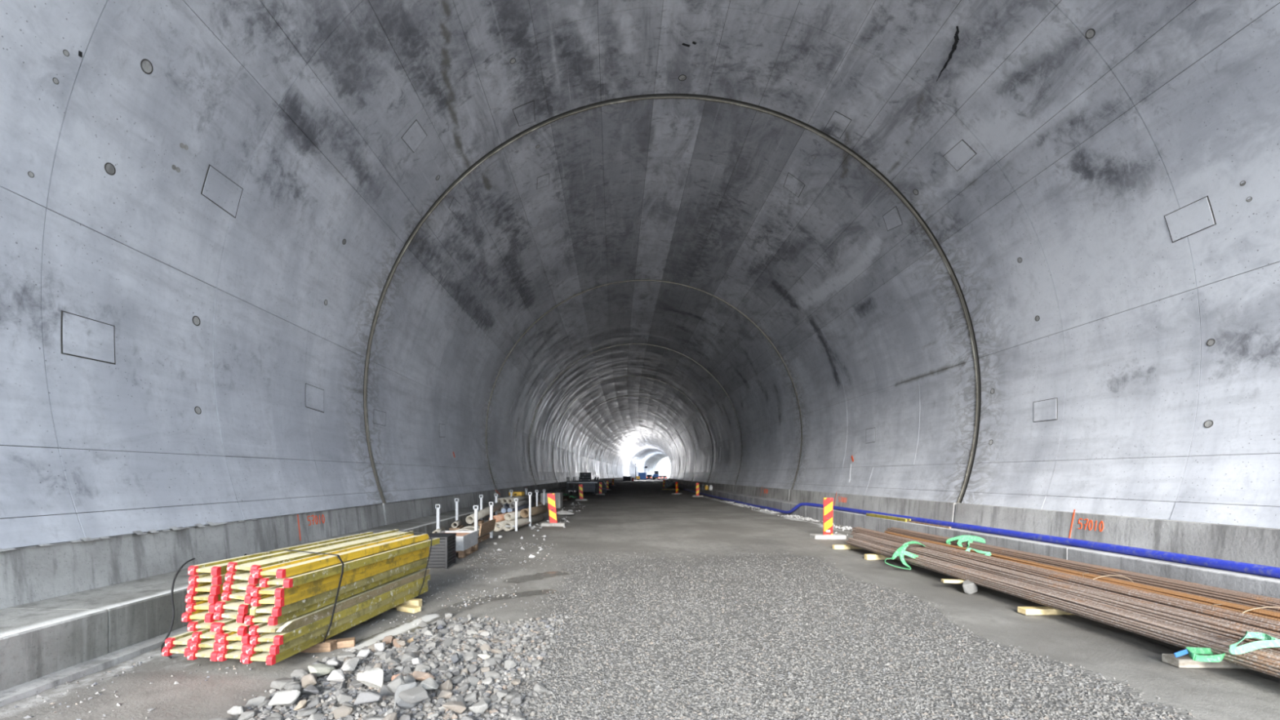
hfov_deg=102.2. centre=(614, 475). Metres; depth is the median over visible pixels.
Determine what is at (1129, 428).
wall
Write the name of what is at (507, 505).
pipe
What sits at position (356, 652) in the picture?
rock
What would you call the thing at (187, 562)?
cable
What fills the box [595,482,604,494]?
board
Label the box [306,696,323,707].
rock
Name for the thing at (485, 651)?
rock
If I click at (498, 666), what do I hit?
rock
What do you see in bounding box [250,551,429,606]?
beam
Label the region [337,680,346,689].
rock
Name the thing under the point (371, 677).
rock
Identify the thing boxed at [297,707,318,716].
rock
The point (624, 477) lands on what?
skip
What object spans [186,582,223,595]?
beam
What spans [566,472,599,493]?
carriage
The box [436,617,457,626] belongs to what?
rock
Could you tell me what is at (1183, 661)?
bearer
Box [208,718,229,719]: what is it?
rock
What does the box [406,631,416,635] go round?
rock
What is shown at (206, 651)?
beam
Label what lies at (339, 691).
rock
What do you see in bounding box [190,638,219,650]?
beam
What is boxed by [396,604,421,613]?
timber offcut
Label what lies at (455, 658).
rock
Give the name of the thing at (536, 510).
pipe
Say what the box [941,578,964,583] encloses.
bearer
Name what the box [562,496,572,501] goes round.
bundle
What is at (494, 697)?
rock
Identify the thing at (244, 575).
beam
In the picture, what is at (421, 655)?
rock
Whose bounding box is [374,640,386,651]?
rock
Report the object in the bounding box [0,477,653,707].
curb
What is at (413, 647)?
rock
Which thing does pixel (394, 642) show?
rock
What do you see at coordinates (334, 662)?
rock
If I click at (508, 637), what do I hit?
rock
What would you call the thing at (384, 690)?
rock
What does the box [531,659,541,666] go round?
rock
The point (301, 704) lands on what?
rock
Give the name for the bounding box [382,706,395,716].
rock
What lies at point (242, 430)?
wall
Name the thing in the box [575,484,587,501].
board
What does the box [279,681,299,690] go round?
rock
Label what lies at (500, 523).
pipe
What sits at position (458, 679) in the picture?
rock
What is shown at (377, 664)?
rock
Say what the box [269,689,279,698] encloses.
rock
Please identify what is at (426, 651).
rock
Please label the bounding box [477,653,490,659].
rock
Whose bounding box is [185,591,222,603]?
beam
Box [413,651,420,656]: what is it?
rock
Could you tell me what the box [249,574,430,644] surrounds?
beam
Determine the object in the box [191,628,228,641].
beam
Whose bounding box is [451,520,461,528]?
pipe
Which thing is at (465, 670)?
rock
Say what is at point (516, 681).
rock
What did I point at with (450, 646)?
rock
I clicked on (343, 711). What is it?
rock
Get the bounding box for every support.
[448,524,463,530]
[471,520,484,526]
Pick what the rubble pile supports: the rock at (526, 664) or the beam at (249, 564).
the rock at (526, 664)
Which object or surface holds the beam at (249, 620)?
on the beam at (291, 624)
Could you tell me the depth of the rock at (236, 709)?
3.62 m
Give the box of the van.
[646,475,652,479]
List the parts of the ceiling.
form panel, form panel, form panel, form panel, form panel, form panel, form panel, form panel, form panel, form panel, form panel, form panel, form panel, form panel, form panel, form panel, form panel, form panel, form panel, form panel, form panel, form panel, form panel, form panel, form panel, form panel, form panel, form panel, form panel, form panel, form panel, form panel, form panel, form panel, form panel, form panel, form panel, form panel, form panel, form panel, form panel, form panel, form panel, form panel, form panel, form panel, form panel, form panel, form panel, form panel, form panel, form panel, form panel, form panel, form panel, form panel, form panel, form panel, form panel, form panel, form panel, form panel, form panel, form panel, form panel, form panel, form panel, form panel, form panel, form panel, form panel, form panel, form panel, form panel, form panel, form panel, form panel, form panel, form panel, form panel, form panel, form panel, form panel, form panel, form panel, form panel, form panel, form panel, form panel, form panel, form panel, form panel, form panel, form panel, form panel, form panel, form panel, form panel, form panel, form panel, form panel, form panel, form panel, form panel, form panel, form panel, form panel, form panel, form panel, form panel, form panel, form panel, form panel, form panel, form panel, form panel, form panel, form panel, form panel, form panel, form panel, form panel, form panel, form panel, form panel, form panel, form panel, form panel, form panel, form panel, form panel, form panel, form panel, form panel, form panel, form panel, form panel, form panel, form panel, form panel, form panel, form panel, form panel, form panel, form panel, form panel, form panel, form panel, form panel, form panel, form panel, form panel, form panel, form panel, form panel, form panel, form panel, form panel, form panel, form panel, form panel, form panel, form panel, form panel, form panel, form panel, form panel, form panel, form panel, form panel, form panel, form panel, form panel, form panel, form panel, form panel, form panel, form panel, form panel, form panel, form panel, form panel, form panel, form panel, form panel, form panel, form panel, form panel, form panel, form panel, form panel, form panel, form panel, form panel, form panel, form panel, form panel, form panel, form panel, form panel, form panel, form panel, form panel, form panel, form panel, form panel, form panel, form panel, form panel, form panel, form panel, form panel, form panel, form panel, form panel, form panel, form panel, form panel, form panel, form panel, form panel, form panel, form panel, form panel, form panel, form panel, form panel, form panel, form panel, form panel, form panel, form panel, form panel, form panel, form panel, form panel, form panel, form panel, form panel, form panel, form panel, form panel, form panel, form panel, form panel, form panel, form panel, form panel, form panel, form panel, form panel, form panel, form panel, form panel, form panel, form panel, form panel, form panel, form panel, form panel, form panel, form panel, form panel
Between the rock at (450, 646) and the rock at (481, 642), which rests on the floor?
the rock at (481, 642)
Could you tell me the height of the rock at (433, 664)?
0.127 m
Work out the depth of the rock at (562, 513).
21.44 m
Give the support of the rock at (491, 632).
on the rubble pile
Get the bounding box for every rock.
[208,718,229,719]
[226,705,247,715]
[236,709,258,719]
[244,695,266,706]
[257,699,270,708]
[263,710,271,714]
[264,716,281,719]
[268,689,300,706]
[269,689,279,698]
[270,677,294,689]
[270,712,283,717]
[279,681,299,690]
[286,682,301,697]
[290,669,308,678]
[293,699,306,710]
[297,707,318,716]
[300,685,323,694]
[301,672,316,687]
[303,683,315,688]
[303,684,319,694]
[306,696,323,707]
[307,663,335,676]
[307,713,324,719]
[312,660,324,664]
[322,656,330,662]
[322,689,331,695]
[323,657,340,668]
[326,657,351,682]
[333,705,353,719]
[335,688,345,696]
[336,692,353,705]
[337,651,356,662]
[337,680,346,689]
[341,657,359,671]
[342,702,355,706]
[346,676,351,687]
[350,662,375,674]
[350,679,364,688]
[352,648,361,654]
[354,689,380,704]
[356,648,370,657]
[356,667,383,688]
[362,715,384,719]
[367,641,377,648]
[373,650,386,657]
[373,658,382,668]
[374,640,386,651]
[379,651,392,660]
[379,683,394,695]
[382,635,394,644]
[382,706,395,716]
[382,711,396,719]
[383,672,394,681]
[385,656,399,663]
[386,672,404,693]
[390,662,400,666]
[391,673,402,679]
[392,638,401,647]
[393,681,420,710]
[395,640,405,646]
[395,666,404,671]
[397,713,411,719]
[398,685,428,703]
[400,651,417,662]
[402,665,411,672]
[403,675,416,683]
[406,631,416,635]
[406,636,413,642]
[407,644,419,652]
[408,639,417,646]
[411,657,422,665]
[412,671,434,680]
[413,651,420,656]
[414,664,430,671]
[417,677,438,689]
[418,621,429,626]
[418,652,426,657]
[419,668,426,672]
[421,625,431,632]
[422,648,430,653]
[422,653,427,661]
[423,630,433,635]
[424,695,431,701]
[425,642,435,648]
[428,658,437,668]
[428,712,439,717]
[429,620,436,626]
[429,632,442,639]
[430,669,438,674]
[431,648,443,654]
[435,652,445,657]
[435,689,453,699]
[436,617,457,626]
[436,624,444,629]
[436,697,444,704]
[437,679,453,690]
[438,664,448,670]
[440,628,449,633]
[441,636,453,647]
[442,701,466,713]
[444,612,452,617]
[444,671,453,679]
[445,622,456,626]
[447,645,456,649]
[450,652,458,663]
[450,675,464,684]
[451,638,461,645]
[452,668,460,675]
[453,622,471,631]
[453,695,467,709]
[454,632,463,638]
[454,650,464,659]
[457,682,469,692]
[459,715,475,719]
[460,617,467,622]
[460,667,468,674]
[462,648,469,653]
[462,650,480,661]
[463,692,476,702]
[464,642,473,650]
[466,629,478,635]
[466,638,477,644]
[466,675,479,686]
[468,645,477,651]
[468,664,478,673]
[468,700,488,714]
[472,623,483,628]
[475,626,481,631]
[477,639,488,644]
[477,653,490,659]
[478,689,485,696]
[479,697,491,705]
[480,631,489,636]
[480,643,491,651]
[480,666,489,671]
[481,649,488,653]
[482,676,493,684]
[483,657,497,667]
[484,670,501,679]
[489,626,500,635]
[490,648,502,653]
[490,693,497,702]
[491,638,500,643]
[493,653,503,659]
[495,658,502,663]
[495,662,505,671]
[496,690,507,698]
[500,629,510,632]
[503,634,511,639]
[503,659,516,669]
[505,691,518,702]
[510,711,525,719]
[511,637,520,642]
[511,678,520,685]
[511,693,523,705]
[515,645,523,653]
[521,662,531,666]
[525,649,534,655]
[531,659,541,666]
[533,682,548,693]
[550,639,555,643]
[556,510,574,515]
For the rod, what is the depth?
12.75 m
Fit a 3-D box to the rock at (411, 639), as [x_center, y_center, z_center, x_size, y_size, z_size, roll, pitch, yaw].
[-2.029,1.637,5.138,0.093,0.072,0.041,0,0,5]
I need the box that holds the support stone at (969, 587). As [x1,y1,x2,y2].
[962,579,977,594]
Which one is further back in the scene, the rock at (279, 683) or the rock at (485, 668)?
the rock at (485, 668)
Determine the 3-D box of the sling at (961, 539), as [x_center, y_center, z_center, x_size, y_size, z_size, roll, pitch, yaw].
[6.956,1.310,10.254,0.758,0.216,0.447,0,0,-28]
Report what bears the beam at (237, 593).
on the beam at (243, 608)
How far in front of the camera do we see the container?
198.54 m
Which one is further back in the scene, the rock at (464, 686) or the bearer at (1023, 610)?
the bearer at (1023, 610)
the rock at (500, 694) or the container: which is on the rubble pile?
the rock at (500, 694)
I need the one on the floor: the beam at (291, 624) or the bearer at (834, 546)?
the bearer at (834, 546)
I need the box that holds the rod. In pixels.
[906,520,951,528]
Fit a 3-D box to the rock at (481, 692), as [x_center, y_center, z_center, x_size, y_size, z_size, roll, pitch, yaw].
[-0.999,1.635,3.877,0.044,0.046,0.083,0,0,13]
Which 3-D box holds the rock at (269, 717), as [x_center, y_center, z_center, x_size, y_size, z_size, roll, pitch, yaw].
[-2.289,1.662,3.420,0.097,0.073,0.210,0,0,-10]
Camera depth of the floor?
5.61 m
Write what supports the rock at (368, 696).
on the floor
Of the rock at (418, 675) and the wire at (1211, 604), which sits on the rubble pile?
the rock at (418, 675)
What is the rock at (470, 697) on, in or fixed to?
on the rubble pile
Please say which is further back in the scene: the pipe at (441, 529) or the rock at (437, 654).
the pipe at (441, 529)
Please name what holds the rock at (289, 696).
on the rubble pile
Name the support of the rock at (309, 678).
on the rubble pile
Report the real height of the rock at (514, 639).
0.063 m
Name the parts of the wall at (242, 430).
form panel, form panel, form panel, form panel, form panel, form panel, form panel, form panel, form panel, form panel, form panel, form panel, form panel, form panel, form panel, form panel, form panel, form panel, form panel, form panel, form panel, form panel, form panel, form panel, form panel, form panel, form panel, form panel, form panel, form panel, form panel, form panel, form panel, form panel, form panel, form panel, form panel, form panel, form panel, form panel, form panel, form panel, form panel, form panel, form panel, form panel, form panel, form panel, form panel, form panel, form panel, form panel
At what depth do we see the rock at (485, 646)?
4.79 m
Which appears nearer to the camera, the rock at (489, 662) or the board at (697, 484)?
the rock at (489, 662)
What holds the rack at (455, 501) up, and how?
on the floor
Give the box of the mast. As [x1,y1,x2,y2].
[634,460,639,479]
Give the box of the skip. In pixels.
[622,475,631,480]
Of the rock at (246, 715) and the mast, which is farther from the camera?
the mast
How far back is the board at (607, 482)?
59.32 m
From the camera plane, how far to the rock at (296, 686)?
3.86 m
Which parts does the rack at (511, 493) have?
post, post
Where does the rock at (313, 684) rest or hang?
on the rubble pile
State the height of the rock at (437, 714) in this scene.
0.050 m
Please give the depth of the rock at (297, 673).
4.32 m
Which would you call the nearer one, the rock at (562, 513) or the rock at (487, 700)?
the rock at (487, 700)
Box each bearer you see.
[300,639,336,653]
[392,598,422,608]
[832,544,862,549]
[864,554,896,559]
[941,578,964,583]
[1017,606,1073,614]
[1161,653,1247,668]
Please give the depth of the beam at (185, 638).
4.58 m
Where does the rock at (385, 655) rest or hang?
on the floor
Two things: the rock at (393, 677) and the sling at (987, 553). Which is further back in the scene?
the sling at (987, 553)
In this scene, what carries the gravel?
on the floor
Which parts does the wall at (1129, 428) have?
form panel, form panel, form panel, form panel, form panel, form panel, form panel, form panel, form panel, form panel, form panel, form panel, form panel, form panel, form panel, form panel, form panel, form panel, form panel, form panel, form panel, form panel, form panel, form panel, form panel, form panel, form panel, form panel, form panel, form panel, form panel, form panel, form panel, form panel, form panel, form panel, form panel, form panel, form panel, form panel, form panel, form panel, form panel, form panel, form panel, form panel, form panel, form panel, form panel, form panel, form panel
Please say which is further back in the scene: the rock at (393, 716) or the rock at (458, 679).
the rock at (458, 679)
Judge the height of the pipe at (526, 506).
0.196 m
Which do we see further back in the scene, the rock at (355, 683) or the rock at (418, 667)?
the rock at (418, 667)
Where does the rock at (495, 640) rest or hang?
on the floor
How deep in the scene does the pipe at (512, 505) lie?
20.60 m
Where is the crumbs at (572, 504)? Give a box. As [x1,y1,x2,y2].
[493,502,585,562]
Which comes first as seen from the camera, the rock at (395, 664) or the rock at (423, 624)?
the rock at (395, 664)
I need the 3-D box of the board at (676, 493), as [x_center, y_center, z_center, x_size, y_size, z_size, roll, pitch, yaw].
[5.576,1.170,46.162,0.840,1.120,0.420,0,0,-34]
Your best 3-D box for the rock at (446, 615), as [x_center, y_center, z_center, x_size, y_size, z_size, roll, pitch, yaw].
[-2.010,1.694,6.258,0.088,0.059,0.134,0,0,-19]
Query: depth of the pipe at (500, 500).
19.80 m
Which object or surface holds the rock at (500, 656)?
on the rubble pile
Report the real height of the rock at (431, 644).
0.073 m
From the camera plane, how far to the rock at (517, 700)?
3.72 m
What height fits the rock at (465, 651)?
0.080 m
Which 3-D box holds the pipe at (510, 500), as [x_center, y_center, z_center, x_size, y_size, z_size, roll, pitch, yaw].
[-3.921,0.974,21.279,0.191,0.196,3.900,0,0,1]
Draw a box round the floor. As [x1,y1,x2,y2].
[0,478,1279,719]
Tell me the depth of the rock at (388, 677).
4.07 m
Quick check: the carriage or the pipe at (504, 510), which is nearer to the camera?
the pipe at (504, 510)
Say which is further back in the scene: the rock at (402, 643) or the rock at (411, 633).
the rock at (411, 633)
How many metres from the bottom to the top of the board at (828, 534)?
1.121 m
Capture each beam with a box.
[162,644,190,656]
[164,628,204,648]
[181,609,217,622]
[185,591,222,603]
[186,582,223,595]
[186,600,215,613]
[187,531,373,575]
[187,617,229,631]
[187,647,218,661]
[188,572,226,585]
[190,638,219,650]
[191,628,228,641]
[213,608,249,623]
[213,618,261,635]
[214,599,252,614]
[217,631,251,644]
[217,648,245,662]
[218,640,249,653]
[221,589,253,604]
[222,579,259,594]
[225,569,271,584]
[226,528,413,573]
[242,586,427,665]
[244,563,426,625]
[245,581,427,654]
[248,568,429,635]
[249,556,429,616]
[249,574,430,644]
[250,546,429,597]
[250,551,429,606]
[252,533,428,577]
[259,537,439,587]
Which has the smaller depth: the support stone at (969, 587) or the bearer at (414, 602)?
the bearer at (414, 602)
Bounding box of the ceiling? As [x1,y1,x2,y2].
[0,0,1279,469]
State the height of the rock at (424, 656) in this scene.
0.107 m
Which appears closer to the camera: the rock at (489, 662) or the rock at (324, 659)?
the rock at (489, 662)
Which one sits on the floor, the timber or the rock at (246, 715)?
the timber
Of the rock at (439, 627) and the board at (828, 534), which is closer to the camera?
the rock at (439, 627)
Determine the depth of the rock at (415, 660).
4.40 m
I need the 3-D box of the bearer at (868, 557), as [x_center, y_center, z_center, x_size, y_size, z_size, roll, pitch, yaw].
[6.166,1.655,10.470,2.170,0.110,0.110,0,0,-2]
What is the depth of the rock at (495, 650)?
4.73 m
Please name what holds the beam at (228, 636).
on the beam at (234, 644)
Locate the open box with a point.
(464, 540)
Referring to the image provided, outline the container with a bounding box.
[638,472,646,479]
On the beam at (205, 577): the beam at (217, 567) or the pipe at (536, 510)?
the beam at (217, 567)
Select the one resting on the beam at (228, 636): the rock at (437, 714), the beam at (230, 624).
the beam at (230, 624)
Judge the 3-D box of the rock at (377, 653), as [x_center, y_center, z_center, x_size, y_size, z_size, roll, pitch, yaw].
[-2.138,1.641,4.735,0.121,0.092,0.167,0,0,-20]
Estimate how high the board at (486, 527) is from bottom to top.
0.301 m
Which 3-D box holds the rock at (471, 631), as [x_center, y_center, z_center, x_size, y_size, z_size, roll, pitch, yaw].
[-1.479,1.660,5.390,0.131,0.082,0.062,0,0,6]
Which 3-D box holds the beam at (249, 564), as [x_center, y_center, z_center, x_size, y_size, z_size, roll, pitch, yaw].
[-3.051,0.800,5.787,0.276,0.101,2.760,0,0,6]
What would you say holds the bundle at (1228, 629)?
on the bearer at (944, 580)
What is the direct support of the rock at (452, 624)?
on the rubble pile
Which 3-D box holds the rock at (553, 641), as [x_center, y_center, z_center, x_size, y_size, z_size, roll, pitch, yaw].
[-0.621,1.679,5.209,0.072,0.042,0.045,0,0,7]
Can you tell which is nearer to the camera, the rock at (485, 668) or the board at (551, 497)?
the rock at (485, 668)
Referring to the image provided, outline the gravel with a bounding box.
[440,551,1195,719]
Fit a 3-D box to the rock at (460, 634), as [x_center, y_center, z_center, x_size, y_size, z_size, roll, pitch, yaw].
[-1.579,1.651,5.267,0.112,0.068,0.085,0,0,-42]
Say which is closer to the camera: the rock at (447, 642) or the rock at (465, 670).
the rock at (465, 670)
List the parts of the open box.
panel, panel, panel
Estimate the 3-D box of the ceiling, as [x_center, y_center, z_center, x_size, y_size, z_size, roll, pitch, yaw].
[14.762,-5.265,130.379,41.900,8.296,267.218,0,0,0]
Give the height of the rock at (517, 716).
0.087 m
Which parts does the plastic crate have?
corner post, corner post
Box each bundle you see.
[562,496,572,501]
[845,537,1279,678]
[848,532,1279,651]
[852,526,1279,634]
[884,531,1279,621]
[885,527,1279,613]
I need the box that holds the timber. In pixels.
[477,533,489,543]
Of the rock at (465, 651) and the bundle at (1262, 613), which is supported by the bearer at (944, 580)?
the bundle at (1262, 613)
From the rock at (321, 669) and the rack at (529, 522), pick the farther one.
the rack at (529, 522)
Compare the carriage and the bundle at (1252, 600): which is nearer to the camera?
the bundle at (1252, 600)
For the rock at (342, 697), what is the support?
on the rubble pile
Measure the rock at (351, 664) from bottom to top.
0.082 m
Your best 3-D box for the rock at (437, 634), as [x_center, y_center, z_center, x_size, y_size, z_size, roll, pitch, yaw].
[-1.830,1.659,5.303,0.093,0.076,0.146,0,0,4]
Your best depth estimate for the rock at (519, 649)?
4.82 m
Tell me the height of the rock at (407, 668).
0.066 m
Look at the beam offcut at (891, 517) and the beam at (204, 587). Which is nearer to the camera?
the beam at (204, 587)
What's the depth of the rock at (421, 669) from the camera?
4.14 m
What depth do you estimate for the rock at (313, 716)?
3.51 m
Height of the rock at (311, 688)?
0.083 m
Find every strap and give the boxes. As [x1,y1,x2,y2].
[244,549,343,643]
[359,528,431,596]
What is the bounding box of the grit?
[13,542,556,719]
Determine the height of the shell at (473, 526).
0.247 m
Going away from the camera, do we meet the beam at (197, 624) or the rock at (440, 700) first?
the rock at (440, 700)
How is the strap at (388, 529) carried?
attached to the beam at (249, 564)
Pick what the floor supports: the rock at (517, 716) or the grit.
the grit
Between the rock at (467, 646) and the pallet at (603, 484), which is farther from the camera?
the pallet at (603, 484)
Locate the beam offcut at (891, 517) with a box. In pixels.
[866,513,911,521]
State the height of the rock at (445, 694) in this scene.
0.061 m
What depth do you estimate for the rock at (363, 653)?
4.64 m
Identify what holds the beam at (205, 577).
on the beam at (204, 587)
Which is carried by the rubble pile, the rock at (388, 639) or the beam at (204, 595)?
the rock at (388, 639)
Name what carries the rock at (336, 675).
on the floor
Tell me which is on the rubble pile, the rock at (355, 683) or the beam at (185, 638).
the rock at (355, 683)
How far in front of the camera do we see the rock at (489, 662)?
4.37 m
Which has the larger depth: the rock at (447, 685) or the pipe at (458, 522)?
the pipe at (458, 522)
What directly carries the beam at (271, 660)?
on the bearer at (329, 645)
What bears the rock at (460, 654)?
on the rubble pile
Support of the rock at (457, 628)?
on the rubble pile
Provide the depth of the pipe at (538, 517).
16.92 m
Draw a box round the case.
[508,491,524,495]
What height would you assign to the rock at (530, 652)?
0.043 m
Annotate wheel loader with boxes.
[653,471,658,479]
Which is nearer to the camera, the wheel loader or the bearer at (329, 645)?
the bearer at (329, 645)
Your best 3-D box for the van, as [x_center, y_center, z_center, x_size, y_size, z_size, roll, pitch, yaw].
[14.316,0.760,209.951,1.900,1.900,4.500,0,0,11]
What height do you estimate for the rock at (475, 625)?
0.085 m
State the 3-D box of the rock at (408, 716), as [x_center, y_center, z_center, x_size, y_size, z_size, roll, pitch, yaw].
[-1.397,1.639,3.436,0.107,0.071,0.083,0,0,-40]
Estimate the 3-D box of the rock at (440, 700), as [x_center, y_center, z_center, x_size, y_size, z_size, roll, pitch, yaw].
[-1.262,1.642,3.699,0.049,0.084,0.108,0,0,30]
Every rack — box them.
[435,497,493,537]
[479,492,532,531]
[510,488,545,506]
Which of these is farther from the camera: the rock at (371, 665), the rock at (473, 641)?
the rock at (473, 641)
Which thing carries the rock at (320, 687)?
on the rubble pile
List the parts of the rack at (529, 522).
post, rail, post, rail, post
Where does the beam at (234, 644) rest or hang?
on the beam at (233, 653)
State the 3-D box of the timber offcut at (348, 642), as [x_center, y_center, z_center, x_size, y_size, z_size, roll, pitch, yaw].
[-2.758,1.680,5.120,0.330,0.080,0.110,0,0,-23]
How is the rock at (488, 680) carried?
on the rubble pile
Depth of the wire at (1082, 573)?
6.69 m
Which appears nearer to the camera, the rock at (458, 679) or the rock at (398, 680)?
the rock at (398, 680)
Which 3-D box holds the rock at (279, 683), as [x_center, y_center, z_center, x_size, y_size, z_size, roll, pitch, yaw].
[-2.643,1.668,4.115,0.180,0.097,0.146,0,0,16]
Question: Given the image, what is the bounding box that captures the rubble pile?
[235,613,568,719]
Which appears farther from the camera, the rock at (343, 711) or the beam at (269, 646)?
the beam at (269, 646)
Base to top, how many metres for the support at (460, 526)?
0.325 m
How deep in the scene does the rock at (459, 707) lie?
3.55 m
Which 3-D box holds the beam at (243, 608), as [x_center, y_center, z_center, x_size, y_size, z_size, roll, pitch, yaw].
[-3.138,1.139,5.812,0.276,0.101,2.820,0,0,6]
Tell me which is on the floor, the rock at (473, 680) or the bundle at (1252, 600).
the rock at (473, 680)
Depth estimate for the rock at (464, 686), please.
3.91 m
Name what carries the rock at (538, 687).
on the floor
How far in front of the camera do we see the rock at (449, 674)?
4.09 m
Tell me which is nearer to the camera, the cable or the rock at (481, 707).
the rock at (481, 707)
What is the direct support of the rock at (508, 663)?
on the rubble pile
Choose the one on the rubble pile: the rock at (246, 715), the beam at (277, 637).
the rock at (246, 715)
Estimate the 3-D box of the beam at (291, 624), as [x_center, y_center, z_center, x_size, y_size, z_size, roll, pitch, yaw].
[-2.822,1.323,5.740,0.266,0.077,2.760,-1,0,6]
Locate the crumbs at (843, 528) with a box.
[719,500,855,535]
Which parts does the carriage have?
tank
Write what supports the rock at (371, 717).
on the rubble pile
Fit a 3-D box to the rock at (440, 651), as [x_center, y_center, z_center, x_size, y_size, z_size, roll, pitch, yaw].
[-1.595,1.618,4.698,0.123,0.068,0.091,0,0,35]
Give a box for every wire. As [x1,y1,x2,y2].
[1082,573,1133,582]
[1211,604,1279,613]
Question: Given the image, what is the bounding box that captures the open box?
[437,530,477,551]
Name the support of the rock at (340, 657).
on the rubble pile
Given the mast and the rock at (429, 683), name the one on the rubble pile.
the rock at (429, 683)
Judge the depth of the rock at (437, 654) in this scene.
4.57 m
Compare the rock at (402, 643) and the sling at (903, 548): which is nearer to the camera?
the rock at (402, 643)
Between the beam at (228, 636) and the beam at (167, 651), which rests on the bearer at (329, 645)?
the beam at (167, 651)
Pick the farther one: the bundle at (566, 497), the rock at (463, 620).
the bundle at (566, 497)
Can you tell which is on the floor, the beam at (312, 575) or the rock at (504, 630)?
the rock at (504, 630)
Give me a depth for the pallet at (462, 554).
11.09 m
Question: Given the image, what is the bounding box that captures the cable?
[160,558,195,658]
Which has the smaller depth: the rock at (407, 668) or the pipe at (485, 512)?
the rock at (407, 668)
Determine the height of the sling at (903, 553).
0.132 m
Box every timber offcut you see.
[332,636,355,648]
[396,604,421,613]
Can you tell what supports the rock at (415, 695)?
on the rock at (398, 701)
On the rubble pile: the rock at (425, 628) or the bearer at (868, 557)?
the rock at (425, 628)
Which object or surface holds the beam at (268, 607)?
on the beam at (249, 620)
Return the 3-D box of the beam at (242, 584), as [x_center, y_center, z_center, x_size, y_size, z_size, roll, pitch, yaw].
[-3.088,0.970,5.767,0.276,0.101,2.710,0,0,6]
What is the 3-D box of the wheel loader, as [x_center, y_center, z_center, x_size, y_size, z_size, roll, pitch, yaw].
[16.905,-0.015,206.078,2.800,3.450,6.600,0,0,11]
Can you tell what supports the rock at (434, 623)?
on the floor
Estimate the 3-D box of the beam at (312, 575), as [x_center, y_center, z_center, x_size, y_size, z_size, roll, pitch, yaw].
[-2.727,0.917,5.799,0.270,0.077,2.880,0,0,6]
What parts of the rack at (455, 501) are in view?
post, post, post, post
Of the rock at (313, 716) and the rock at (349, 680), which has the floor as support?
the rock at (349, 680)
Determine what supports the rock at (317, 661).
on the rock at (334, 662)
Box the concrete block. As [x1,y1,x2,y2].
[540,491,562,508]
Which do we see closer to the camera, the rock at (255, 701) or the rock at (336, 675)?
the rock at (255, 701)
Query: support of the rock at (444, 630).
on the rubble pile
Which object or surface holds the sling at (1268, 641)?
on the bundle at (1228, 629)
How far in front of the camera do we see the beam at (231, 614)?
4.46 m
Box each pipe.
[432,526,445,533]
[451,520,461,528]
[465,502,502,524]
[488,508,524,522]
[493,517,523,531]
[497,495,516,502]
[501,494,524,503]
[501,507,507,513]
[502,514,543,531]
[504,499,524,508]
[504,510,522,519]
[506,494,528,503]
[506,503,527,512]
[509,498,532,508]
[512,502,534,511]
[520,505,547,517]
[683,488,1279,578]
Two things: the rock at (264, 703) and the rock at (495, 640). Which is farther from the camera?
the rock at (495, 640)
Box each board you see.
[478,519,495,536]
[540,493,566,526]
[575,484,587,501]
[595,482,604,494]
[606,480,611,489]
[671,481,681,494]
[692,483,703,497]
[809,497,846,539]
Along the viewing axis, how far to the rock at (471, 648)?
4.70 m
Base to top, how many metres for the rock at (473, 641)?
0.072 m
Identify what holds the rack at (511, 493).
on the floor
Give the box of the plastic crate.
[425,533,456,568]
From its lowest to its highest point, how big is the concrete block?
0.882 m
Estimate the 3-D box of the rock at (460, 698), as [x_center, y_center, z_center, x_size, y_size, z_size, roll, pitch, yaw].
[-1.105,1.638,3.692,0.088,0.119,0.156,0,0,-35]
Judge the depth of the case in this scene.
21.85 m
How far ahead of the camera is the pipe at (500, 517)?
16.75 m
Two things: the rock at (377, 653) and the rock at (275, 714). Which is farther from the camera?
the rock at (377, 653)
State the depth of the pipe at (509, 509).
19.42 m
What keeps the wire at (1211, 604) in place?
attached to the bundle at (1262, 613)
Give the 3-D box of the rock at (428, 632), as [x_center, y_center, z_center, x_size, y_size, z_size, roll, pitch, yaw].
[-1.919,1.645,5.370,0.115,0.069,0.064,0,0,18]
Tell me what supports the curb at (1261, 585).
attached to the wall at (1129, 428)
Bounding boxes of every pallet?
[455,543,478,558]
[591,480,606,492]
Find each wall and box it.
[0,186,655,608]
[668,262,1279,567]
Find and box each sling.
[884,541,924,569]
[897,551,918,558]
[946,535,985,547]
[965,547,991,563]
[1173,647,1225,662]
[1229,631,1279,654]
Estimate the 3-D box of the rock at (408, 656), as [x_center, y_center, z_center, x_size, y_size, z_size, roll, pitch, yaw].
[-1.767,1.603,4.523,0.188,0.093,0.108,0,0,-12]
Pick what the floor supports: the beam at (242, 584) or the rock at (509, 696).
the rock at (509, 696)
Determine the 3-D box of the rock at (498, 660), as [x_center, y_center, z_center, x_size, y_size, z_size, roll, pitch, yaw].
[-0.992,1.589,4.406,0.058,0.036,0.040,0,0,-1]
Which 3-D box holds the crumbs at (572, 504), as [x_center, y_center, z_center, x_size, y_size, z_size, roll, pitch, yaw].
[-2.155,1.687,20.973,1.183,0.186,21.791,0,0,0]
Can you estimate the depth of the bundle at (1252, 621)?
6.12 m

